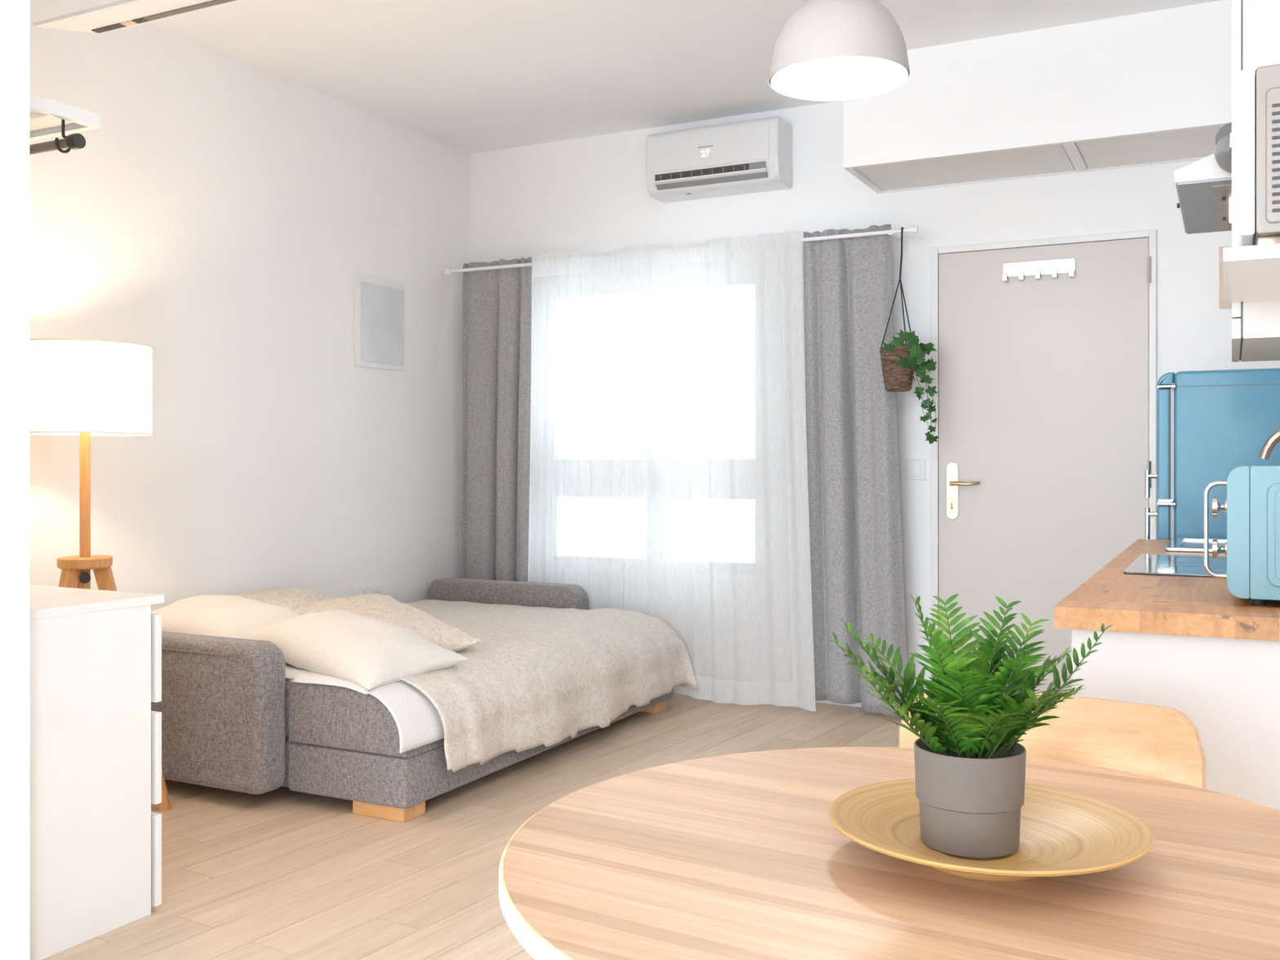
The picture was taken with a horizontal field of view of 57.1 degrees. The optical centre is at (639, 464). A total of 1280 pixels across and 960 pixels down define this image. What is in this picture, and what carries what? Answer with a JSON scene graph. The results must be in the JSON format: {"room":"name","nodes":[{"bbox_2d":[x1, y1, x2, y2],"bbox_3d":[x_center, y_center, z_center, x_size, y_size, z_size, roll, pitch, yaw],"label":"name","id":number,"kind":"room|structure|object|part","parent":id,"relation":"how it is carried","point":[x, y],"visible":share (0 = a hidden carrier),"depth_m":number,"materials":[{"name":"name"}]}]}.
{"room":"studio apartment","nodes":[
{"label":"studio apartment","id":0,"kind":"room"},
{"bbox_2d":[0,0,29,959],"bbox_3d":[-1.983,-0.290,2.741,1.543,2.860,0.112,0,0,27],"label":"wall partition","id":1,"kind":"structure","parent":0,"point":[14,14],"depth_m":2.41,"materials":[{"name":"paint"}]},
{"bbox_2d":[29,93,100,141],"bbox_3d":[-2.027,-0.890,3.101,1.140,0.040,0.493,0,0,27],"label":"shelf","id":2,"kind":"object","parent":1,"relation":"attached to","point":[46,115],"visible":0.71,"depth_m":3.03,"materials":[{"name":"white laminate"}]},
{"bbox_2d":[29,119,85,155],"bbox_3d":[-1.942,-0.847,3.268,1.132,0.086,0.047,0,0,27],"label":"rail","id":3,"kind":"object","parent":2,"relation":"hanging from","point":[77,140],"visible":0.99,"depth_m":3.03,"materials":[{"name":"brown metal"}]},
{"bbox_3d":[-1.954,-0.828,3.274,1.105,0.025,0.025,0,0,27],"label":"rail","id":4,"kind":"part","parent":3,"relation":"part of","materials":[{"name":"brown metal"}]},
{"bbox_2d":[29,0,470,611],"bbox_3d":[-3.236,-0.290,2.078,0.100,2.860,10.000,0,0,27],"label":"wall","id":5,"kind":"structure","parent":0,"point":[211,220],"depth_m":4.99,"materials":[{"name":"paint"}]},
{"bbox_2d":[355,584,382,595],"bbox_3d":[-1.323,0.642,5.749,0.015,0.085,0.200,0,0,27],"label":"wall socket","id":6,"kind":"object","parent":5,"relation":"attached to","point":[377,588],"visible":0.31,"depth_m":5.75,"materials":[{"name":"white plastic"}]},
{"bbox_2d":[373,589,379,594],"bbox_3d":[-1.299,0.640,5.787,0.006,0.048,0.048,0,0,27],"label":"outlet","id":7,"kind":"object","parent":6,"relation":"attached to","point":[375,591],"depth_m":5.79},
{"bbox_2d":[354,273,404,371],"bbox_3d":[-1.281,-0.695,5.821,0.026,0.446,0.377,0,0,27],"label":"box","id":8,"kind":"object","parent":5,"relation":"attached to","point":[379,303],"visible":1,"depth_m":5.79,"materials":[{"name":"white metal"}]},
{"bbox_2d":[360,168,401,227],"bbox_3d":[-1.285,-1.317,5.838,0.004,0.235,0.319,0,0,27],"label":"cover plate","id":9,"kind":"object","parent":5,"relation":"attached to","point":[380,196],"visible":1,"depth_m":5.83,"materials":[{"name":"paint"}]},
{"bbox_2d":[41,693,902,959],"bbox_3d":[-1.318,1.170,1.112,4.395,0.060,10.200,0,0,27],"label":"floor","id":10,"kind":"structure","parent":0,"point":[282,873],"depth_m":3.43,"materials":[{"name":"brown wood"}]},
{"bbox_2d":[29,585,164,959],"bbox_3d":[-1.682,0.737,2.962,0.782,0.806,0.508,0,0,27],"label":"dresser","id":11,"kind":"object","parent":10,"relation":"on","point":[95,655],"visible":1,"depth_m":2.83,"materials":[{"name":"white laminate"}]},
{"bbox_3d":[-1.571,0.496,3.175,0.767,0.223,0.020,0,0,27],"label":"drawer","id":12,"kind":"part","parent":11,"relation":"part of","materials":[{"name":"white wood"}]},
{"bbox_3d":[-1.571,0.751,3.175,0.767,0.233,0.020,0,0,27],"label":"drawer","id":13,"kind":"part","parent":11,"relation":"part of","materials":[{"name":"white wood"}]},
{"bbox_3d":[-1.571,1.012,3.175,0.767,0.233,0.020,0,0,27],"label":"drawer","id":14,"kind":"part","parent":11,"relation":"part of","materials":[{"name":"white wood"}]},
{"bbox_2d":[29,338,171,810],"bbox_3d":[-1.839,0.375,3.823,0.478,1.529,0.475,0,0,27],"label":"floor lamp","id":15,"kind":"object","parent":10,"relation":"on","point":[84,388],"visible":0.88,"depth_m":3.70,"materials":[{"name":"fabric"}]},
{"bbox_3d":[-1.875,0.739,3.712,0.046,0.802,0.242,0,0,27],"label":"leg","id":16,"kind":"part","parent":15,"relation":"part of","materials":[{"name":"brown wood"}]},
{"bbox_3d":[-1.804,0.370,3.822,0.034,0.034,0.033,0,0,-25],"label":"knob","id":17,"kind":"part","parent":15,"relation":"part of","materials":[{"name":"black metal"}]},
{"bbox_3d":[-1.816,-0.243,3.848,0.406,0.290,0.406,0,0,27],"label":"lamp shade","id":18,"kind":"part","parent":15,"relation":"part of","materials":[{"name":"fabric"}]},
{"bbox_3d":[-1.669,0.739,3.867,0.241,0.802,0.032,0,0,-7],"label":"leg","id":19,"kind":"part","parent":15,"relation":"part of","materials":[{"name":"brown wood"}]},
{"bbox_2d":[151,577,673,822],"bbox_3d":[-0.915,0.868,4.910,1.388,0.545,2.222,0,0,27],"label":"bed","id":20,"kind":"object","parent":10,"relation":"on","point":[233,719],"visible":0.42,"depth_m":3.90,"materials":[{"name":"grey fabric"}]},
{"bbox_3d":[-1.606,0.843,4.093,0.890,0.495,0.132,0,0,27],"label":"armrest","id":21,"kind":"part","parent":20,"relation":"part of","materials":[{"name":"grey fabric"}]},
{"bbox_2d":[285,678,290,737],"bbox_3d":[-1.138,0.826,5.013,0.898,0.208,1.928,0,0,27],"label":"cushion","id":22,"kind":"object","parent":20,"relation":"on","point":[287,680],"depth_m":3.96,"materials":[{"name":"grey fabric"}]},
{"bbox_2d":[285,662,444,753],"bbox_3d":[-1.239,0.806,4.229,1.384,0.194,0.561,0,0,27],"label":"sheet","id":23,"kind":"object","parent":20,"relation":"on","point":[419,723],"visible":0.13,"depth_m":3.82,"materials":[{"name":"white fabric"}]},
{"bbox_2d":[151,594,301,639],"bbox_3d":[-1.575,0.611,4.432,0.621,0.208,0.438,0,0,29],"label":"pillow","id":24,"kind":"object","parent":23,"relation":"on","point":[236,616],"visible":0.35,"depth_m":4.32,"materials":[{"name":"white fabric"}]},
{"bbox_2d":[248,609,468,689],"bbox_3d":[-1.030,0.652,4.180,0.738,0.220,0.439,0,0,37],"label":"pillow","id":25,"kind":"object","parent":23,"relation":"on","point":[366,652],"visible":0.83,"depth_m":4.03,"materials":[{"name":"white fabric"}]},
{"bbox_2d":[288,678,444,757],"bbox_3d":[-0.513,0.827,4.719,0.492,0.210,2.002,0,0,27],"label":"mattress","id":26,"kind":"object","parent":20,"relation":"on","point":[326,719],"depth_m":3.83,"materials":[{"name":"grey fabric"}]},
{"bbox_3d":[-0.673,0.843,5.946,0.890,0.495,0.153,0,0,27],"label":"armrest","id":27,"kind":"part","parent":20,"relation":"part of","materials":[{"name":"grey fabric"}]},
{"bbox_2d":[399,599,698,772],"bbox_3d":[-0.813,0.881,4.999,1.471,0.383,1.935,0,0,27],"label":"bedspread","id":28,"kind":"object","parent":20,"relation":"on","point":[538,676],"visible":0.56,"depth_m":4.67,"materials":[{"name":"beige fabric"}]},
{"bbox_2d":[235,586,333,610],"bbox_3d":[-1.507,0.592,4.857,0.461,0.140,0.419,0,0,30],"label":"pillow","id":29,"kind":"object","parent":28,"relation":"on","point":[292,599],"visible":0.27,"depth_m":4.82,"materials":[{"name":"beige fabric"}]},
{"bbox_2d":[293,593,484,652],"bbox_3d":[-0.998,0.622,4.532,0.418,0.203,0.799,0,0,-41],"label":"pillow","id":30,"kind":"object","parent":28,"relation":"on","point":[386,608],"visible":0.59,"depth_m":4.45,"materials":[{"name":"beige fabric"}]},
{"bbox_2d":[498,746,1279,959],"bbox_3d":[0.313,0.770,1.211,0.910,0.741,0.910,0,0,27],"label":"round table","id":31,"kind":"object","parent":10,"relation":"on","point":[735,856],"visible":0.88,"depth_m":1.12,"materials":[{"name":"brown wood"}]},
{"bbox_2d":[828,777,1154,881],"bbox_3d":[0.350,0.379,1.192,0.314,0.040,0.314,0,0,27],"label":"plate","id":32,"kind":"object","parent":31,"relation":"on","point":[1063,833],"visible":0.78,"depth_m":1.19,"materials":[{"name":"beige wood"}]},
{"bbox_2d":[827,593,1112,859],"bbox_3d":[0.341,0.261,1.199,0.273,0.255,0.228,0,0,-15],"label":"potted fern","id":33,"kind":"object","parent":32,"relation":"on","point":[970,763],"visible":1,"depth_m":1.17,"materials":[{"name":"green plant"}]},
{"bbox_2d":[914,737,1026,859],"bbox_3d":[0.336,0.338,1.200,0.110,0.101,0.110,0,0,27],"label":"pot","id":34,"kind":"object","parent":33,"relation":"on","point":[971,795],"depth_m":1.16,"materials":[{"name":"grey ceramic"}]},
{"bbox_2d":[898,688,1205,788],"bbox_3d":[0.506,0.741,1.542,0.419,0.806,0.493,0,0,27],"label":"dining chair","id":35,"kind":"object","parent":10,"relation":"on","point":[1161,742],"visible":0.19,"depth_m":1.67,"materials":[{"name":"beige wood"}]},
{"bbox_2d":[1071,628,1279,809],"bbox_3d":[1.454,0.709,2.719,0.678,0.862,1.954,0,0,27],"label":"base cabinet","id":36,"kind":"object","parent":10,"relation":"on","point":[1228,688],"visible":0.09,"depth_m":1.89,"materials":[{"name":"white laminate"}]},
{"bbox_2d":[1053,538,1279,641],"bbox_3d":[1.450,0.258,2.714,0.685,0.036,1.988,0,0,27],"label":"countertop","id":37,"kind":"structure","parent":36,"relation":"on","point":[1170,605],"depth_m":1.98,"materials":[{"name":"brown wood"}]},
{"bbox_2d":[1123,554,1226,577],"bbox_3d":[1.407,0.237,2.697,0.512,0.006,0.558,0,0,27],"label":"cooktop","id":38,"kind":"object","parent":37,"relation":"in","point":[1144,564],"visible":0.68,"depth_m":2.70,"materials":[{"name":"black glass"}]},
{"bbox_2d":[1164,537,1226,553],"bbox_3d":[1.760,0.234,3.335,0.475,0.012,0.500,0,0,27],"label":"sink","id":39,"kind":"object","parent":37,"relation":"in","point":[1176,544],"visible":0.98,"depth_m":3.41,"materials":[{"name":"silver metal"}]},
{"bbox_2d":[1181,541,1225,547],"bbox_3d":[1.760,0.238,3.335,0.405,0.003,0.430,0,0,27],"label":"basin","id":40,"kind":"object","parent":39,"relation":"in","point":[1184,544],"depth_m":3.48,"materials":[{"name":"metal"}]},
{"bbox_2d":[1204,465,1279,605],"bbox_3d":[1.254,0.121,2.112,0.429,0.237,0.460,0,0,27],"label":"toaster","id":41,"kind":"object","parent":37,"relation":"on","point":[1251,506],"visible":1,"depth_m":1.98,"materials":[{"name":"blue metal"}]},
{"bbox_3d":[1.002,0.114,2.043,0.040,0.169,0.008,0,0,27],"label":"handle","id":42,"kind":"part","parent":41,"relation":"part of","materials":[{"name":"silver metal"}]},
{"bbox_3d":[1.060,0.155,2.148,0.026,0.037,0.037,0,0,27],"label":"knob","id":43,"kind":"part","parent":41,"relation":"part of","materials":[{"name":"silver metal"}]},
{"bbox_3d":[1.060,0.078,2.148,0.026,0.037,0.037,0,0,27],"label":"knob","id":44,"kind":"part","parent":41,"relation":"part of","materials":[{"name":"silver metal"}]},
{"bbox_2d":[1258,429,1279,460],"bbox_3d":[1.802,0.064,3.177,0.232,0.351,0.108,0,0,27],"label":"tap","id":45,"kind":"object","parent":37,"relation":"on","point":[1265,452],"visible":1,"depth_m":3.18,"materials":[{"name":"metal"}]},
{"bbox_2d":[1145,368,1279,539],"bbox_3d":[2.040,0.422,3.892,0.657,1.436,0.572,0,0,27],"label":"fridge","id":46,"kind":"object","parent":10,"relation":"on","point":[1211,424],"visible":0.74,"depth_m":3.71,"materials":[{"name":"blue metal"}]},
{"bbox_3d":[1.689,0.065,3.874,0.046,0.090,0.016,0,0,27],"label":"handle","id":47,"kind":"part","parent":46,"relation":"part of","materials":[{"name":"silver metal"}]},
{"bbox_3d":[1.689,0.223,3.874,0.046,0.155,0.016,0,0,27],"label":"handle","id":48,"kind":"part","parent":46,"relation":"part of","materials":[{"name":"silver metal"}]},
{"bbox_3d":[1.804,-0.063,4.018,0.039,0.362,0.560,0,0,27],"label":"door","id":49,"kind":"part","parent":46,"relation":"part of","materials":[{"name":"blue metal"}]},
{"bbox_3d":[1.804,0.605,4.018,0.039,0.950,0.560,0,0,27],"label":"door","id":50,"kind":"part","parent":46,"relation":"part of","materials":[{"name":"blue metal"}]},
{"bbox_3d":[1.953,-0.247,3.630,0.556,0.003,0.003,0,0,27],"label":"trim","id":51,"kind":"part","parent":46,"relation":"part of","materials":[{"name":"metal"}]},
{"bbox_2d":[93,0,1220,153],"bbox_3d":[-1.318,-1.770,1.112,4.395,0.100,10.200,0,0,27],"label":"ceiling","id":52,"kind":"structure","parent":0,"point":[468,76],"depth_m":4.88,"materials":[{"name":"paint"}]},
{"bbox_2d":[32,0,239,33],"bbox_3d":[-1.219,-1.540,3.399,1.435,0.361,0.135,0,0,27],"label":"rail","id":53,"kind":"object","parent":52,"relation":"hanging from","point":[122,14],"visible":1,"depth_m":3.56,"materials":[{"name":"white laminate"}]},
{"bbox_2d":[768,0,909,101],"bbox_3d":[0.490,-1.334,2.899,0.341,0.772,0.341,0,0,27],"label":"pendant lamp","id":54,"kind":"object","parent":52,"relation":"hanging from","point":[826,50],"visible":1,"depth_m":2.81,"materials":[{"name":"metal"}]},
{"bbox_3d":[0.490,-1.015,2.899,0.096,0.110,0.096,0,0,27],"label":"bulb","id":55,"kind":"part","parent":54,"relation":"part of","materials":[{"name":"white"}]},
{"bbox_2d":[470,100,1279,706],"bbox_3d":[0.966,-0.290,5.649,4.395,2.860,0.160,0,0,27],"label":"wall","id":56,"kind":"structure","parent":0,"point":[585,193],"depth_m":5.45,"materials":[{"name":"paint"}]},
{"bbox_2d":[443,225,919,275],"bbox_3d":[0.142,-1.021,5.819,2.530,0.070,0.278,0,0,27],"label":"curtain rod","id":57,"kind":"object","parent":56,"relation":"attached to","point":[913,229],"visible":0.55,"depth_m":5.35,"materials":[{"name":"white metal"}]},
{"bbox_2d":[461,257,531,582],"bbox_3d":[-0.737,0.004,6.179,0.497,2.151,0.079,0,0,27],"label":"curtain","id":58,"kind":"object","parent":57,"relation":"hanging from","point":[496,357],"visible":0.74,"depth_m":6.20,"materials":[{"name":"grey fabric"}]},
{"bbox_2d":[528,247,624,609],"bbox_3d":[-0.332,0.025,5.888,0.578,2.171,0.026,0,0,27],"label":"sheer curtain","id":59,"kind":"object","parent":57,"relation":"hanging from","point":[576,497],"visible":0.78,"depth_m":5.87,"materials":[{"name":"white fabric"}]},
{"bbox_2d":[623,230,815,711],"bbox_3d":[0.355,0.026,5.522,0.991,2.181,0.056,0,0,27],"label":"sheer curtain","id":60,"kind":"object","parent":57,"relation":"hanging from","point":[717,531],"visible":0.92,"depth_m":5.52,"materials":[{"name":"white fabric"}]},
{"bbox_2d":[803,224,908,716],"bbox_3d":[0.976,0.024,5.325,0.486,2.189,0.084,0,0,27],"label":"curtain","id":61,"kind":"object","parent":57,"relation":"hanging from","point":[856,552],"visible":0.93,"depth_m":5.32,"materials":[{"name":"grey fabric"}]},
{"bbox_2d":[879,226,937,444],"bbox_3d":[1.169,-0.564,5.139,0.259,0.957,0.174,0,0,1],"label":"hanging planter","id":62,"kind":"object","parent":57,"relation":"hanging from","point":[899,361],"visible":1,"depth_m":5.10,"materials":[{"name":"wicker"}]},
{"bbox_3d":[1.097,-0.652,5.159,0.092,0.326,0.005,0,0,4],"label":"cord","id":63,"kind":"part","parent":62,"relation":"part of","materials":[{"name":"black fabric"}]},
{"bbox_2d":[880,346,914,391],"bbox_3d":[1.130,-0.413,5.146,0.160,0.190,0.160,0,0,27],"label":"basket","id":64,"kind":"object","parent":62,"relation":"on","point":[897,365],"depth_m":5.09,"materials":[{"name":"wicker"}]},
{"bbox_3d":[1.150,-0.928,5.168,0.014,0.228,0.038,0,0,27],"label":"cord","id":65,"kind":"part","parent":62,"relation":"part of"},
{"bbox_3d":[1.161,-0.652,5.180,0.005,0.326,0.070,0,0,40],"label":"cord","id":66,"kind":"part","parent":62,"relation":"part of","materials":[{"name":"black fabric"}]},
{"bbox_3d":[1.165,-0.652,5.125,0.005,0.326,0.083,0,0,-38],"label":"cord","id":67,"kind":"part","parent":62,"relation":"part of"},
{"bbox_2d":[645,116,791,203],"bbox_3d":[0.378,-1.481,5.736,0.695,0.308,0.214,0,0,27],"label":"air conditioner","id":68,"kind":"object","parent":56,"relation":"attached to","point":[754,156],"visible":1,"depth_m":5.65,"materials":[{"name":"white plastic"}]},
{"bbox_3d":[0.321,-1.515,5.661,0.638,0.160,0.020,0,0,27],"label":"panel","id":69,"kind":"part","parent":68,"relation":"part of","materials":[{"name":"white plastic"}]},
{"bbox_2d":[654,161,761,181],"bbox_3d":[0.340,-1.391,5.669,0.578,0.062,0.038,0,0,27],"label":"air vent","id":70,"kind":"object","parent":68,"relation":"attached to","point":[716,171],"depth_m":5.64,"materials":[{"name":"white plastic"}]},
{"bbox_2d":[748,161,766,169],"bbox_3d":[0.557,-1.393,5.550,0.083,0.055,0.024,0,0,27],"label":"grille","id":71,"kind":"object","parent":68,"relation":"attached to","point":[752,165],"depth_m":5.54,"materials":[{"name":"grey plastic"}]},
{"bbox_2d":[851,702,861,706],"bbox_3d":[1.162,1.105,5.454,0.370,0.070,0.012,0,0,27],"label":"baseboard","id":72,"kind":"structure","parent":56,"relation":"attached to","point":[857,704],"depth_m":5.52,"materials":[{"name":"white laminate"}]},
{"bbox_2d":[904,459,925,479],"bbox_3d":[1.263,0.025,5.403,0.096,0.094,0.013,0,0,27],"label":"light switch","id":73,"kind":"object","parent":56,"relation":"attached to","point":[914,469],"visible":1,"depth_m":5.40,"materials":[{"name":"plastic"}]},
{"bbox_2d":[843,0,1231,193],"bbox_3d":[1.836,-1.491,4.822,1.898,0.458,0.535,0,0,27],"label":"soffit","id":74,"kind":"object","parent":56,"relation":"attached to","point":[1154,87],"depth_m":4.68,"materials":[{"name":"paint"}]},
{"bbox_3d":[1.399,-1.272,5.051,0.832,0.008,0.479,0,0,27],"label":"panel","id":75,"kind":"part","parent":74,"relation":"part of","materials":[{"name":"white paint"}]},
{"bbox_3d":[2.250,-1.272,4.622,0.959,0.008,0.479,0,0,27],"label":"panel","id":76,"kind":"part","parent":74,"relation":"part of","materials":[{"name":"white paint"}]},
{"bbox_2d":[930,229,1156,693],"bbox_3d":[1.737,0.078,5.128,0.941,2.124,0.078,0,0,27],"label":"door","id":77,"kind":"structure","parent":56,"relation":"in","point":[1045,400],"depth_m":5.15,"materials":[{"name":"paint"}]},
{"bbox_3d":[1.413,0.121,5.317,0.053,0.258,0.007,0,0,27],"label":"handle plate","id":78,"kind":"part","parent":77,"relation":"part of","materials":[{"name":"white metal"}]},
{"bbox_3d":[1.450,0.088,5.261,0.140,0.022,0.059,0,0,27],"label":"lever","id":79,"kind":"part","parent":77,"relation":"part of","materials":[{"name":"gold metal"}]},
{"bbox_2d":[1002,257,1075,282],"bbox_3d":[1.740,-0.849,5.137,0.305,0.086,0.034,0,0,27],"label":"hook rack","id":80,"kind":"object","parent":77,"relation":"attached to","point":[1037,268],"visible":1,"depth_m":5.14,"materials":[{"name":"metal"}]},
{"bbox_2d":[1219,245,1231,308],"bbox_3d":[2.475,-0.766,4.790,0.207,0.252,0.016,0,0,27],"label":"picture frame","id":81,"kind":"object","parent":56,"relation":"attached to","point":[1223,304],"visible":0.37,"depth_m":4.82,"materials":[{"name":"beige wood"}]},
{"bbox_3d":[0.600,-0.290,0.146,0.100,2.860,10.000,0,0,27],"label":"wall","id":82,"kind":"structure","parent":0,"visible":0},
{"bbox_2d":[1173,153,1231,234],"bbox_3d":[1.508,-0.637,2.661,0.532,0.102,0.610,0,0,27],"label":"range hood","id":83,"kind":"object","parent":82,"relation":"attached to","point":[1204,189],"visible":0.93,"depth_m":2.61,"materials":[{"name":"silver metal"}]},
{"bbox_2d":[1213,122,1231,173],"bbox_3d":[1.244,-0.665,2.462,0.074,0.120,0.113,0,0,27],"label":"discs","id":84,"kind":"object","parent":83,"relation":"attached to","point":[1223,139],"visible":0.48,"depth_m":2.44,"materials":[{"name":"metal"}]},
{"bbox_2d":[1229,198,1231,222],"bbox_3d":[1.429,-0.589,2.712,0.126,0.006,0.270,0,0,27],"label":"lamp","id":85,"kind":"object","parent":83,"relation":"on","point":[1230,199],"depth_m":2.72,"materials":[{"name":"white"}]},
{"bbox_2d":[1222,243,1279,302],"bbox_3d":[1.069,-0.279,1.672,0.428,0.018,0.448,0,0,27],"label":"shelf","id":86,"kind":"object","parent":82,"relation":"attached to","point":[1251,273],"visible":1,"depth_m":1.66,"materials":[{"name":"white laminate"}]},
{"bbox_2d":[1238,63,1279,246],"bbox_3d":[1.059,-0.410,1.681,0.360,0.244,0.416,0,0,27],"label":"microwave","id":87,"kind":"object","parent":86,"relation":"on","point":[1259,147],"visible":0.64,"depth_m":1.57,"materials":[{"name":"silver metal"}]},
{"bbox_3d":[0.907,-0.418,1.760,0.018,0.223,0.412,0,0,27],"label":"door","id":88,"kind":"part","parent":87,"relation":"part of","materials":[{"name":"white plastic"}]},
{"bbox_2d":[1231,0,1279,362],"bbox_3d":[1.288,-0.759,2.095,0.418,1.101,0.500,0,0,27],"label":"upper cabinet","id":89,"kind":"object","parent":82,"relation":"attached to","point":[1255,24],"visible":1,"depth_m":1.96,"materials":[{"name":"white laminate"}]},
{"bbox_3d":[1.108,-0.777,2.185,0.014,1.065,0.500,0,0,27],"label":"cupboard door","id":90,"kind":"part","parent":89,"relation":"part of","materials":[{"name":"white laminate"}]}
]}

